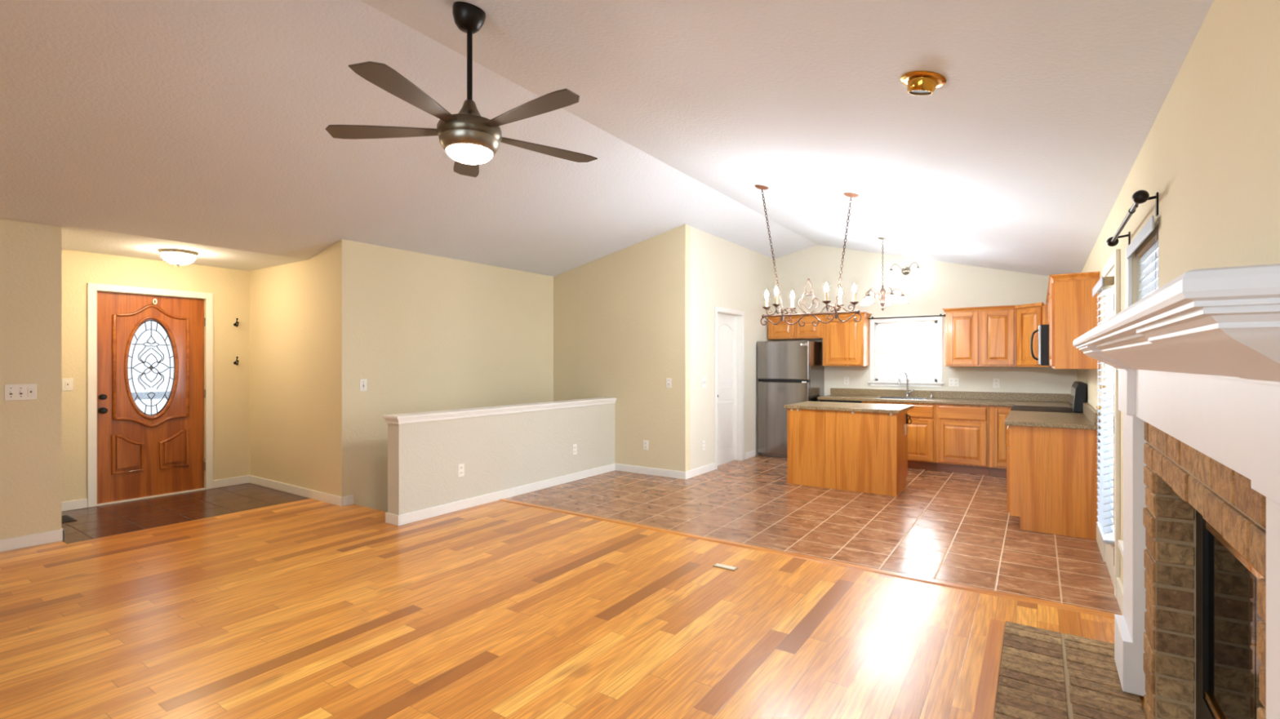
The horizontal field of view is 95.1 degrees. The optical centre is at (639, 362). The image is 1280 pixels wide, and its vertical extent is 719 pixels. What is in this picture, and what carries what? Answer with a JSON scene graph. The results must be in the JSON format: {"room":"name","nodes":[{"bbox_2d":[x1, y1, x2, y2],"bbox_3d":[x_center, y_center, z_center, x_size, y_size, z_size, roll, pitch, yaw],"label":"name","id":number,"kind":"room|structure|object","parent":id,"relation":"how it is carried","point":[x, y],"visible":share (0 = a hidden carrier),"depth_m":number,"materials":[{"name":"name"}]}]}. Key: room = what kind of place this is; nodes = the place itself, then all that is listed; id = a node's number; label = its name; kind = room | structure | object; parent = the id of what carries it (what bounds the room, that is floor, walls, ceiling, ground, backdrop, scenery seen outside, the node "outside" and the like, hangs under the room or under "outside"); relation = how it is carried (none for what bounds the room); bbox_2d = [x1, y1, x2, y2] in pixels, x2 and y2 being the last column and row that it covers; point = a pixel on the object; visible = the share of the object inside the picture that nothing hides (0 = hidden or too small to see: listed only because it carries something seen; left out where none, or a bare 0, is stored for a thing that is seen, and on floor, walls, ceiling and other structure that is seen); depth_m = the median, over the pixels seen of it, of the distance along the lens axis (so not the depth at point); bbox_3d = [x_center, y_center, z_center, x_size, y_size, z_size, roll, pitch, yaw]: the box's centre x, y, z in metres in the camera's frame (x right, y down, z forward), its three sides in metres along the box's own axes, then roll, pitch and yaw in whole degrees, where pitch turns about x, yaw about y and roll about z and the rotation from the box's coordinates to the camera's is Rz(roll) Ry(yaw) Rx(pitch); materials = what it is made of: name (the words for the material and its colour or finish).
{"room":"living room","nodes":[
{"label":"living room","id":0,"kind":"room"},
{"bbox_2d":[0,218,62,539],"bbox_3d":[-5.778,0.168,3.694,1.330,2.405,2.820,0,0,34],"label":"wall","id":1,"kind":"structure","parent":0,"point":[31,253],"depth_m":4.36,"materials":[{"name":"beige paint"}]},
{"bbox_2d":[4,383,36,400],"bbox_3d":[-4.551,0.222,4.301,0.018,0.117,0.166,0,0,34],"label":"light switch","id":2,"kind":"object","parent":1,"relation":"attached to","point":[11,392],"visible":1,"depth_m":4.30,"materials":[{"name":"white plastic"}]},
{"bbox_2d":[0,528,64,552],"bbox_3d":[-5.640,1.326,3.609,1.034,0.088,2.834,0,0,34],"label":"baseboard","id":3,"kind":"structure","parent":1,"relation":"attached to","point":[25,541],"depth_m":4.34,"materials":[{"name":"white paint"}]},
{"bbox_2d":[62,248,249,502],"bbox_3d":[-4.983,0.168,5.941,0.120,2.405,1.790,0,0,34],"label":"wall","id":4,"kind":"structure","parent":0,"point":[229,287],"depth_m":6.05,"materials":[{"name":"beige paint"}]},
{"bbox_2d":[62,377,72,391],"bbox_3d":[-5.275,0.207,5.392,0.014,0.115,0.075,0,0,34],"label":"light switch","id":5,"kind":"object","parent":4,"relation":"attached to","point":[67,384],"visible":0.95,"depth_m":5.39,"materials":[{"name":"white plastic"}]},
{"bbox_2d":[87,283,213,507],"bbox_3d":[-4.944,0.312,5.943,0.183,2.116,1.013,0,0,34],"label":"door","id":6,"kind":"structure","parent":4,"relation":"in","point":[132,455],"depth_m":5.89,"materials":[{"name":"brown wood"}]},
{"bbox_2d":[233,318,239,327],"bbox_3d":[-4.486,-0.440,6.504,0.070,0.098,0.034,0,0,34],"label":"coat hook","id":7,"kind":"object","parent":4,"relation":"attached to","point":[237,322],"visible":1,"depth_m":6.50,"materials":[{"name":"brown metal"}]},
{"bbox_2d":[233,356,239,365],"bbox_3d":[-4.486,-0.013,6.504,0.070,0.098,0.034,0,0,34],"label":"coat hook","id":8,"kind":"object","parent":4,"relation":"attached to","point":[237,360],"visible":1,"depth_m":6.49,"materials":[{"name":"brown metal"}]},
{"bbox_2d":[249,239,553,511],"bbox_3d":[-2.856,1.251,7.355,2.050,4.839,2.940,0,0,34],"label":"wall","id":9,"kind":"structure","parent":0,"point":[425,332],"depth_m":6.17,"materials":[{"name":"beige paint"}]},
{"bbox_2d":[62,475,353,511],"bbox_3d":[-4.095,1.326,5.412,1.944,0.088,1.886,0,0,34],"label":"baseboard","id":10,"kind":"structure","parent":9,"relation":"attached to","point":[314,495],"depth_m":5.97,"materials":[{"name":"white paint"}]},
{"bbox_2d":[360,378,366,391],"bbox_3d":[-2.708,0.226,5.733,0.018,0.117,0.072,0,0,34],"label":"light switch","id":11,"kind":"object","parent":9,"relation":"attached to","point":[362,382],"visible":1,"depth_m":5.73,"materials":[{"name":"white plastic"}]},
{"bbox_2d":[387,403,614,515],"bbox_3d":[-1.235,2.085,6.200,0.160,3.170,3.030,0,0,34],"label":"wall","id":12,"kind":"structure","parent":0,"point":[497,452],"depth_m":5.70,"materials":[{"name":"paint"}]},
{"bbox_2d":[457,463,464,477],"bbox_3d":[-1.659,1.004,5.426,0.010,0.117,0.072,0,0,34],"label":"wall outlet","id":13,"kind":"object","parent":12,"relation":"attached to","point":[460,467],"visible":1,"depth_m":5.43,"materials":[{"name":"white plastic"}]},
{"bbox_2d":[382,397,616,424],"bbox_3d":[-1.245,0.487,6.185,0.220,0.070,3.065,0,0,34],"label":"half wall cap","id":14,"kind":"object","parent":12,"relation":"on","point":[426,416],"visible":1,"depth_m":5.70,"materials":[{"name":"white paint"}]},
{"bbox_2d":[385,463,615,525],"bbox_3d":[-1.239,1.326,6.194,0.188,0.088,3.044,0,0,34],"label":"baseboard","id":15,"kind":"structure","parent":12,"relation":"attached to","point":[393,519],"depth_m":5.68,"materials":[{"name":"white paint"}]},
{"bbox_2d":[572,444,577,454],"bbox_3d":[-0.753,1.010,6.759,0.010,0.117,0.072,0,0,34],"label":"wall outlet","id":16,"kind":"object","parent":12,"relation":"attached to","point":[574,446],"visible":1,"depth_m":6.76,"materials":[{"name":"white plastic"}]},
{"bbox_2d":[0,454,1143,718],"bbox_3d":[-0.910,1.430,5.000,7.917,0.120,10.450,0,0,34],"label":"floor","id":17,"kind":"structure","parent":0,"point":[308,608],"depth_m":3.32,"materials":[{"name":"brown wood"}]},
{"bbox_2d":[62,515,77,523],"bbox_3d":[-5.018,1.366,5.088,0.300,0.008,0.120,0,0,34],"label":"floor vent","id":18,"kind":"object","parent":17,"relation":"in","point":[66,518],"visible":0.52,"depth_m":5.07,"materials":[{"name":"brown metal"}]},
{"bbox_2d":[712,563,737,571],"bbox_3d":[0.569,1.365,3.899,0.160,0.009,0.060,0,0,34],"label":"floor vent","id":19,"kind":"object","parent":17,"relation":"in","point":[717,565],"visible":1,"depth_m":3.89,"materials":[{"name":"beige metal"}]},
{"bbox_2d":[757,340,824,457],"bbox_3d":[2.215,0.535,8.588,0.755,1.670,0.741,0,0,34],"label":"refrigerator","id":20,"kind":"object","parent":17,"relation":"on","point":[789,372],"visible":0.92,"depth_m":8.34,"materials":[{"name":"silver metal"}]},
{"bbox_2d":[498,498,1122,618],"bbox_3d":[0.609,1.366,4.470,4.808,0.008,0.080,0,0,34],"label":"trim","id":21,"kind":"structure","parent":17,"relation":"on","point":[1103,614],"depth_m":3.91,"materials":[{"name":"brown wood"}]},
{"bbox_2d":[820,400,862,403],"bbox_3d":[2.895,0.947,8.224,0.550,0.846,0.620,0,0,34],"label":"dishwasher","id":22,"kind":"object","parent":17,"relation":"on","point":[832,401],"visible":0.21,"depth_m":7.96,"materials":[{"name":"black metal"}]},
{"bbox_2d":[783,400,913,496],"bbox_3d":[2.362,0.927,6.595,1.228,0.885,0.835,0,0,34],"label":"kitchen island","id":23,"kind":"object","parent":17,"relation":"on","point":[859,447],"visible":1,"depth_m":6.26,"materials":[{"name":"brown wood"}]},
{"bbox_2d":[783,400,913,413],"bbox_3d":[2.354,0.502,6.600,1.210,0.035,0.835,0,0,34],"label":"island countertop","id":24,"kind":"structure","parent":23,"relation":"on","point":[828,406],"depth_m":6.44,"materials":[{"name":"stone"}]},
{"bbox_2d":[862,400,936,470],"bbox_3d":[3.499,0.946,7.822,0.888,0.848,0.616,0,0,34],"label":"base cabinet","id":25,"kind":"object","parent":17,"relation":"on","point":[922,430],"visible":0.33,"depth_m":7.42,"materials":[{"name":"brown wood"}]},
{"bbox_2d":[935,404,989,475],"bbox_3d":[4.106,0.946,7.410,0.573,0.848,0.616,0,0,34],"label":"base cabinet","id":26,"kind":"object","parent":17,"relation":"on","point":[962,431],"visible":0.92,"depth_m":7.16,"materials":[{"name":"brown wood"}]},
{"bbox_2d":[972,619,1004,718],"bbox_3d":[0.958,1.368,1.718,0.065,0.004,3.320,0,0,34],"label":"trim","id":27,"kind":"structure","parent":17,"relation":"on","point":[984,705],"depth_m":2.56,"materials":[{"name":"brown wood"}]},
{"bbox_2d":[989,405,1012,476],"bbox_3d":[4.705,0.946,7.004,0.868,0.848,0.615,0,0,34],"label":"base cabinet","id":28,"kind":"object","parent":17,"relation":"on","point":[998,415],"visible":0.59,"depth_m":6.95,"materials":[{"name":"brown wood"}]},
{"bbox_2d":[817,388,1071,408],"bbox_3d":[3.746,0.453,7.418,2.923,0.135,1.013,0,0,34],"label":"countertop","id":29,"kind":"structure","parent":28,"relation":"on","point":[957,397],"depth_m":7.54,"materials":[{"name":"stone"}]},
{"bbox_2d":[875,396,928,399],"bbox_3d":[3.498,0.555,7.821,0.600,0.149,0.430,0,0,34],"label":"sink","id":30,"kind":"object","parent":29,"relation":"in","point":[883,397],"visible":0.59,"depth_m":7.91,"materials":[{"name":"metal"}]},
{"bbox_2d":[897,371,914,397],"bbox_3d":[3.603,0.304,7.966,0.245,0.361,0.099,0,0,-11],"label":"faucet","id":31,"kind":"object","parent":29,"relation":"on","point":[904,372],"visible":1,"depth_m":7.98,"materials":[{"name":"metal"}]},
{"bbox_2d":[1007,381,1086,426],"bbox_3d":[4.183,0.787,6.042,0.643,1.165,0.757,0,0,34],"label":"range","id":32,"kind":"object","parent":17,"relation":"on","point":[1078,388],"visible":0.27,"depth_m":5.75,"materials":[{"name":"black metal"}]},
{"bbox_2d":[1010,404,1071,413],"bbox_3d":[4.150,0.489,6.065,0.502,0.018,0.757,0,0,34],"label":"cooktop","id":33,"kind":"object","parent":32,"relation":"in","point":[1028,408],"depth_m":6.00,"materials":[{"name":"black metal"}]},
{"bbox_2d":[1006,425,1097,539],"bbox_3d":[3.630,0.946,5.190,0.596,0.848,1.263,0,0,34],"label":"base cabinet","id":34,"kind":"object","parent":17,"relation":"on","point":[1052,486],"visible":0.94,"depth_m":4.66,"materials":[{"name":"brown wood"}]},
{"bbox_2d":[1004,402,1099,430],"bbox_3d":[3.620,0.453,5.178,0.615,0.135,1.290,0,0,34],"label":"countertop","id":35,"kind":"structure","parent":34,"relation":"on","point":[1088,420],"depth_m":4.84,"materials":[{"name":"stone"}]},
{"bbox_2d":[993,621,1146,718],"bbox_3d":[1.213,1.363,1.602,0.482,0.015,3.218,0,0,34],"label":"hearth","id":36,"kind":"object","parent":17,"relation":"on","point":[1044,673],"visible":0.87,"depth_m":2.50,"materials":[{"name":"tile"}]},
{"bbox_2d":[1072,263,1279,718],"bbox_3d":[1.494,0.620,1.717,0.252,1.466,2.616,0,0,34],"label":"fireplace mantel","id":37,"kind":"object","parent":36,"relation":"on","point":[1196,358],"visible":0.9,"depth_m":1.12,"materials":[{"name":"white wood"}]},
{"bbox_2d":[1072,263,1279,346],"bbox_3d":[1.494,-0.093,1.717,0.252,0.039,2.616,0,0,34],"label":"shelf","id":38,"kind":"object","parent":37,"relation":"attached to","point":[1251,287],"depth_m":0.70,"materials":[{"name":"white wood"}]},
{"bbox_2d":[1142,421,1266,718],"bbox_3d":[1.650,0.795,1.557,0.299,1.150,1.570,0,0,34],"label":"brick fireplace","id":39,"kind":"object","parent":17,"relation":"on","point":[1204,522],"visible":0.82,"depth_m":1.92,"materials":[{"name":"brown brick"}]},
{"bbox_2d":[0,0,1213,276],"bbox_3d":[-0.883,-1.405,4.933,8.037,0.902,10.570,0,0,34],"label":"ceiling","id":40,"kind":"structure","parent":0,"point":[131,128],"depth_m":3.42,"materials":[{"name":"paint"}]},
{"bbox_2d":[157,248,198,267],"bbox_3d":[-4.313,-0.960,5.468,0.304,0.150,0.304,0,0,34],"label":"flush ceiling light","id":41,"kind":"object","parent":40,"relation":"attached to","point":[179,257],"visible":1,"depth_m":5.38,"materials":[{"name":"white glass"}]},
{"bbox_2d":[324,1,597,177],"bbox_3d":[-0.754,-1.276,2.645,1.224,0.715,1.261,0,0,34],"label":"ceiling fan","id":42,"kind":"object","parent":40,"relation":"hanging from","point":[470,139],"visible":1,"depth_m":2.60,"materials":[{"name":"brown metal"}]},
{"bbox_2d":[755,185,861,326],"bbox_3d":[1.444,-0.960,5.100,0.936,1.302,0.471,0,0,34],"label":"linear chandelier","id":43,"kind":"object","parent":40,"relation":"hanging from","point":[837,310],"visible":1,"depth_m":5.06,"materials":[{"name":"brown metal"}]},
{"bbox_2d":[764,297,768,306],"bbox_3d":[1.147,-0.539,5.302,0.024,0.080,0.023,0,0,34],"label":"candle","id":44,"kind":"object","parent":43,"relation":"on","point":[766,300],"depth_m":5.29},
{"bbox_2d":[774,294,777,303],"bbox_3d":[1.175,-0.539,5.041,0.024,0.080,0.023,0,0,34],"label":"candle","id":45,"kind":"object","parent":43,"relation":"on","point":[776,295],"depth_m":5.03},
{"bbox_2d":[791,298,793,307],"bbox_3d":[1.399,-0.539,5.372,0.024,0.080,0.023,0,0,34],"label":"candle","id":46,"kind":"object","parent":43,"relation":"on","point":[792,300],"depth_m":5.36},
{"bbox_2d":[825,291,827,301],"bbox_3d":[1.530,-0.539,4.799,0.024,0.080,0.023,0,0,34],"label":"candle","id":47,"kind":"object","parent":43,"relation":"on","point":[826,292],"depth_m":4.79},
{"bbox_2d":[838,296,841,305],"bbox_3d":[1.755,-0.539,5.130,0.024,0.080,0.023,0,0,34],"label":"candle","id":48,"kind":"object","parent":43,"relation":"on","point":[840,297],"depth_m":5.12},
{"bbox_2d":[853,292,855,302],"bbox_3d":[1.784,-0.539,4.869,0.024,0.080,0.023,0,0,34],"label":"candle","id":49,"kind":"object","parent":43,"relation":"on","point":[854,293],"depth_m":4.86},
{"bbox_2d":[861,237,907,311],"bbox_3d":[2.857,-1.034,6.882,0.519,0.867,0.502,0,0,34],"label":"chandelier","id":50,"kind":"object","parent":40,"relation":"hanging from","point":[884,300],"visible":1,"depth_m":6.83,"materials":[{"name":"white glass"}]},
{"bbox_2d":[899,71,946,95],"bbox_3d":[1.180,-1.159,2.442,0.175,0.084,0.180,0,0,34],"label":"recessed light","id":51,"kind":"object","parent":40,"relation":"in","point":[917,82],"visible":1,"depth_m":2.40,"materials":[{"name":"gold metal"}]},
{"bbox_2d":[553,224,690,471],"bbox_3d":[-0.342,1.030,7.497,2.190,5.281,0.120,0,0,34],"label":"wall","id":52,"kind":"structure","parent":0,"point":[622,317],"depth_m":7.23,"materials":[{"name":"beige paint"}]},
{"bbox_2d":[643,440,648,450],"bbox_3d":[0.071,1.014,7.139,0.072,0.117,0.010,0,0,34],"label":"wall outlet","id":53,"kind":"object","parent":52,"relation":"attached to","point":[645,442],"visible":1,"depth_m":7.14,"materials":[{"name":"white plastic"}]},
{"bbox_2d":[666,377,671,387],"bbox_3d":[0.338,0.250,6.952,0.072,0.117,0.018,0,0,34],"label":"light switch","id":54,"kind":"object","parent":52,"relation":"attached to","point":[668,380],"visible":1,"depth_m":6.95,"materials":[{"name":"white plastic"}]},
{"bbox_2d":[615,450,755,479],"bbox_3d":[0.684,1.326,7.946,1.025,0.088,2.044,0,0,34],"label":"baseboard","id":55,"kind":"structure","parent":52,"relation":"attached to","point":[624,468],"depth_m":7.12,"materials":[{"name":"white paint"}]},
{"bbox_2d":[690,226,774,470],"bbox_3d":[0.957,-0.110,8.307,0.950,3.001,2.680,0,0,34],"label":"wall","id":56,"kind":"structure","parent":0,"point":[726,274],"depth_m":7.53,"materials":[{"name":"beige paint"}]},
{"bbox_2d":[702,440,704,450],"bbox_3d":[0.781,1.026,7.194,0.010,0.117,0.072,0,0,34],"label":"wall outlet","id":57,"kind":"object","parent":56,"relation":"attached to","point":[703,442],"visible":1,"depth_m":7.18,"materials":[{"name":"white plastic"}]},
{"bbox_2d":[701,377,706,386],"bbox_3d":[0.790,0.250,7.200,0.018,0.117,0.115,0,0,34],"label":"light switch","id":58,"kind":"object","parent":56,"relation":"attached to","point":[703,380],"visible":1,"depth_m":7.20,"materials":[{"name":"white plastic"}]},
{"bbox_2d":[714,306,744,470],"bbox_3d":[1.153,0.331,7.842,0.136,2.078,0.886,0,0,34],"label":"door","id":59,"kind":"structure","parent":56,"relation":"in","point":[727,326],"depth_m":7.97,"materials":[{"name":"white paint"}]},
{"bbox_2d":[774,244,1077,395],"bbox_3d":[3.707,-0.193,8.132,4.037,3.126,0.120,0,0,34],"label":"wall","id":60,"kind":"structure","parent":0,"point":[940,285],"depth_m":8.00,"materials":[{"name":"beige paint"}]},
{"bbox_2d":[767,315,822,340],"bbox_3d":[2.363,-0.516,8.752,0.823,0.342,0.364,0,0,34],"label":"upper cabinet","id":61,"kind":"object","parent":60,"relation":"attached to","point":[782,331],"visible":0.84,"depth_m":8.62,"materials":[{"name":"brown wood"}]},
{"bbox_2d":[844,376,848,384],"bbox_3d":[3.010,0.270,8.527,0.072,0.117,0.010,0,0,34],"label":"wall outlet","id":62,"kind":"object","parent":60,"relation":"attached to","point":[846,378],"visible":1,"depth_m":8.52,"materials":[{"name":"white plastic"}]},
{"bbox_2d":[822,311,871,366],"bbox_3d":[2.954,-0.316,8.351,0.603,0.742,0.364,0,0,34],"label":"upper cabinet","id":63,"kind":"object","parent":60,"relation":"attached to","point":[847,343],"visible":0.84,"depth_m":8.21,"materials":[{"name":"brown wood"}]},
{"bbox_2d":[887,262,922,276],"bbox_3d":[3.626,-1.272,8.009,0.450,0.160,0.174,0,0,34],"label":"wall sconce","id":64,"kind":"object","parent":60,"relation":"attached to","point":[905,270],"visible":1,"depth_m":8.05,"materials":[{"name":"white glass"}]},
{"bbox_2d":[868,316,944,387],"bbox_3d":[3.676,-0.140,8.101,0.960,0.960,0.125,0,0,34],"label":"window","id":65,"kind":"structure","parent":60,"relation":"in","point":[875,380],"depth_m":8.09,"materials":[{"name":"white paint"}]},
{"bbox_2d":[867,314,945,319],"bbox_3d":[3.641,-0.615,8.040,1.022,0.060,0.106,0,0,34],"label":"curtain rod","id":66,"kind":"object","parent":60,"relation":"attached to","point":[940,315],"visible":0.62,"depth_m":7.97,"materials":[{"name":"brown metal"}]},
{"bbox_2d":[830,388,1070,402],"bbox_3d":[3.746,0.435,7.418,2.923,0.100,1.013,0,0,34],"label":"backsplash","id":67,"kind":"structure","parent":60,"relation":"attached to","point":[1058,397],"depth_m":7.70,"materials":[{"name":"stone"}]},
{"bbox_2d":[948,377,959,386],"bbox_3d":[4.156,0.270,7.749,0.118,0.117,0.010,0,0,34],"label":"wall outlet","id":68,"kind":"object","parent":60,"relation":"attached to","point":[953,382],"visible":1,"depth_m":7.75,"materials":[{"name":"white plastic"}]},
{"bbox_2d":[942,305,1016,366],"bbox_3d":[4.309,-0.316,7.431,0.798,0.742,0.364,0,0,34],"label":"upper cabinet","id":69,"kind":"object","parent":60,"relation":"attached to","point":[975,336],"visible":0.98,"depth_m":7.29,"materials":[{"name":"brown wood"}]},
{"bbox_2d":[993,378,999,387],"bbox_3d":[4.555,0.270,7.478,0.072,0.117,0.010,0,0,34],"label":"wall outlet","id":70,"kind":"object","parent":60,"relation":"attached to","point":[996,381],"visible":1,"depth_m":7.47,"materials":[{"name":"white plastic"}]},
{"bbox_2d":[1014,302,1049,367],"bbox_3d":[4.811,-0.315,6.933,0.619,0.740,0.619,0,0,34],"label":"upper cabinet","id":71,"kind":"object","parent":60,"relation":"attached to","point":[1028,316],"visible":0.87,"depth_m":6.89,"materials":[{"name":"brown wood"}]},
{"bbox_2d":[1077,0,1279,584],"bbox_3d":[2.386,0.193,2.701,0.120,2.354,10.350,0,0,34],"label":"wall","id":72,"kind":"structure","parent":0,"point":[1211,153],"depth_m":1.61,"materials":[{"name":"beige paint"}]},
{"bbox_2d":[1046,292,1049,324],"bbox_3d":[4.325,-0.528,5.946,0.314,0.317,0.761,0,0,34],"label":"upper cabinet","id":73,"kind":"object","parent":72,"relation":"attached to","point":[1048,294],"visible":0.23,"depth_m":5.97,"materials":[{"name":"brown wood"}]},
{"bbox_2d":[1030,324,1048,365],"bbox_3d":[4.266,-0.167,5.984,0.452,0.403,0.750,0,0,34],"label":"microwave","id":74,"kind":"object","parent":73,"relation":"attached to","point":[1043,330],"visible":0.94,"depth_m":5.74,"materials":[{"name":"black metal"}]},
{"bbox_2d":[1045,299,1051,367],"bbox_3d":[4.656,-0.316,6.433,0.314,0.742,0.408,0,0,34],"label":"upper cabinet","id":75,"kind":"object","parent":72,"relation":"attached to","point":[1046,300],"visible":0.15,"depth_m":6.58,"materials":[{"name":"brown wood"}]},
{"bbox_2d":[1047,271,1099,368],"bbox_3d":[3.745,-0.319,5.090,0.314,0.747,1.298,0,0,34],"label":"upper cabinet","id":76,"kind":"object","parent":72,"relation":"attached to","point":[1073,308],"visible":1,"depth_m":4.59,"materials":[{"name":"brown wood"}]},
{"bbox_2d":[1083,402,1099,425],"bbox_3d":[3.860,0.435,5.015,0.034,0.100,1.290,0,0,34],"label":"backsplash","id":77,"kind":"structure","parent":72,"relation":"attached to","point":[1089,411],"depth_m":4.77,"materials":[{"name":"laminate"}]},
{"bbox_2d":[1092,275,1114,544],"bbox_3d":[3.018,0.288,3.819,0.059,1.614,0.730,0,0,34],"label":"window blind","id":78,"kind":"object","parent":72,"relation":"attached to","point":[1104,284],"visible":0.84,"depth_m":3.63,"materials":[{"name":"white plastic"}]},
{"bbox_2d":[1096,248,1119,598],"bbox_3d":[2.989,0.357,3.730,0.095,2.025,0.830,0,0,34],"label":"door","id":79,"kind":"structure","parent":72,"relation":"in","point":[1110,553],"depth_m":3.43,"materials":[{"name":"beige paint"}]},
{"bbox_2d":[1096,524,1123,615],"bbox_3d":[2.881,1.308,3.555,0.022,0.125,2.280,0,0,34],"label":"baseboard","id":80,"kind":"structure","parent":72,"relation":"attached to","point":[1119,584],"depth_m":3.32,"materials":[{"name":"beige paint"}]},
{"bbox_2d":[1106,190,1158,246],"bbox_3d":[2.236,-0.628,2.667,0.094,0.090,1.067,0,0,34],"label":"curtain rod","id":81,"kind":"object","parent":72,"relation":"attached to","point":[1140,197],"visible":0.98,"depth_m":2.42,"materials":[{"name":"brown metal"}]},
{"bbox_2d":[1117,245,1158,557],"bbox_3d":[2.332,0.220,2.678,0.145,1.620,0.910,0,0,34],"label":"window","id":82,"kind":"structure","parent":72,"relation":"in","point":[1128,261],"depth_m":2.95,"materials":[{"name":"white paint"}]},
{"bbox_2d":[1126,215,1158,299],"bbox_3d":[2.266,0.179,2.607,0.076,1.511,0.800,0,0,34],"label":"window blind","id":83,"kind":"object","parent":82,"relation":"attached to","point":[1145,242],"visible":0.2,"depth_m":2.64,"materials":[{"name":"white plastic"}]},
{"label":"outside","id":84,"kind":"structure","parent":0,"visible":0},
{"bbox_3d":[-5.942,1.520,6.755,2.380,0.100,3.500,0,0,34],"label":"ground porch","id":85,"kind":"structure","parent":84,"visible":0},
{"bbox_2d":[131,391,170,399],"bbox_3d":[-6.345,0.925,7.210,0.060,1.090,3.000,0,0,34],"label":"door glass","id":86,"kind":"object","parent":85,"relation":"on","point":[158,395],"visible":0.02,"depth_m":7.39,"materials":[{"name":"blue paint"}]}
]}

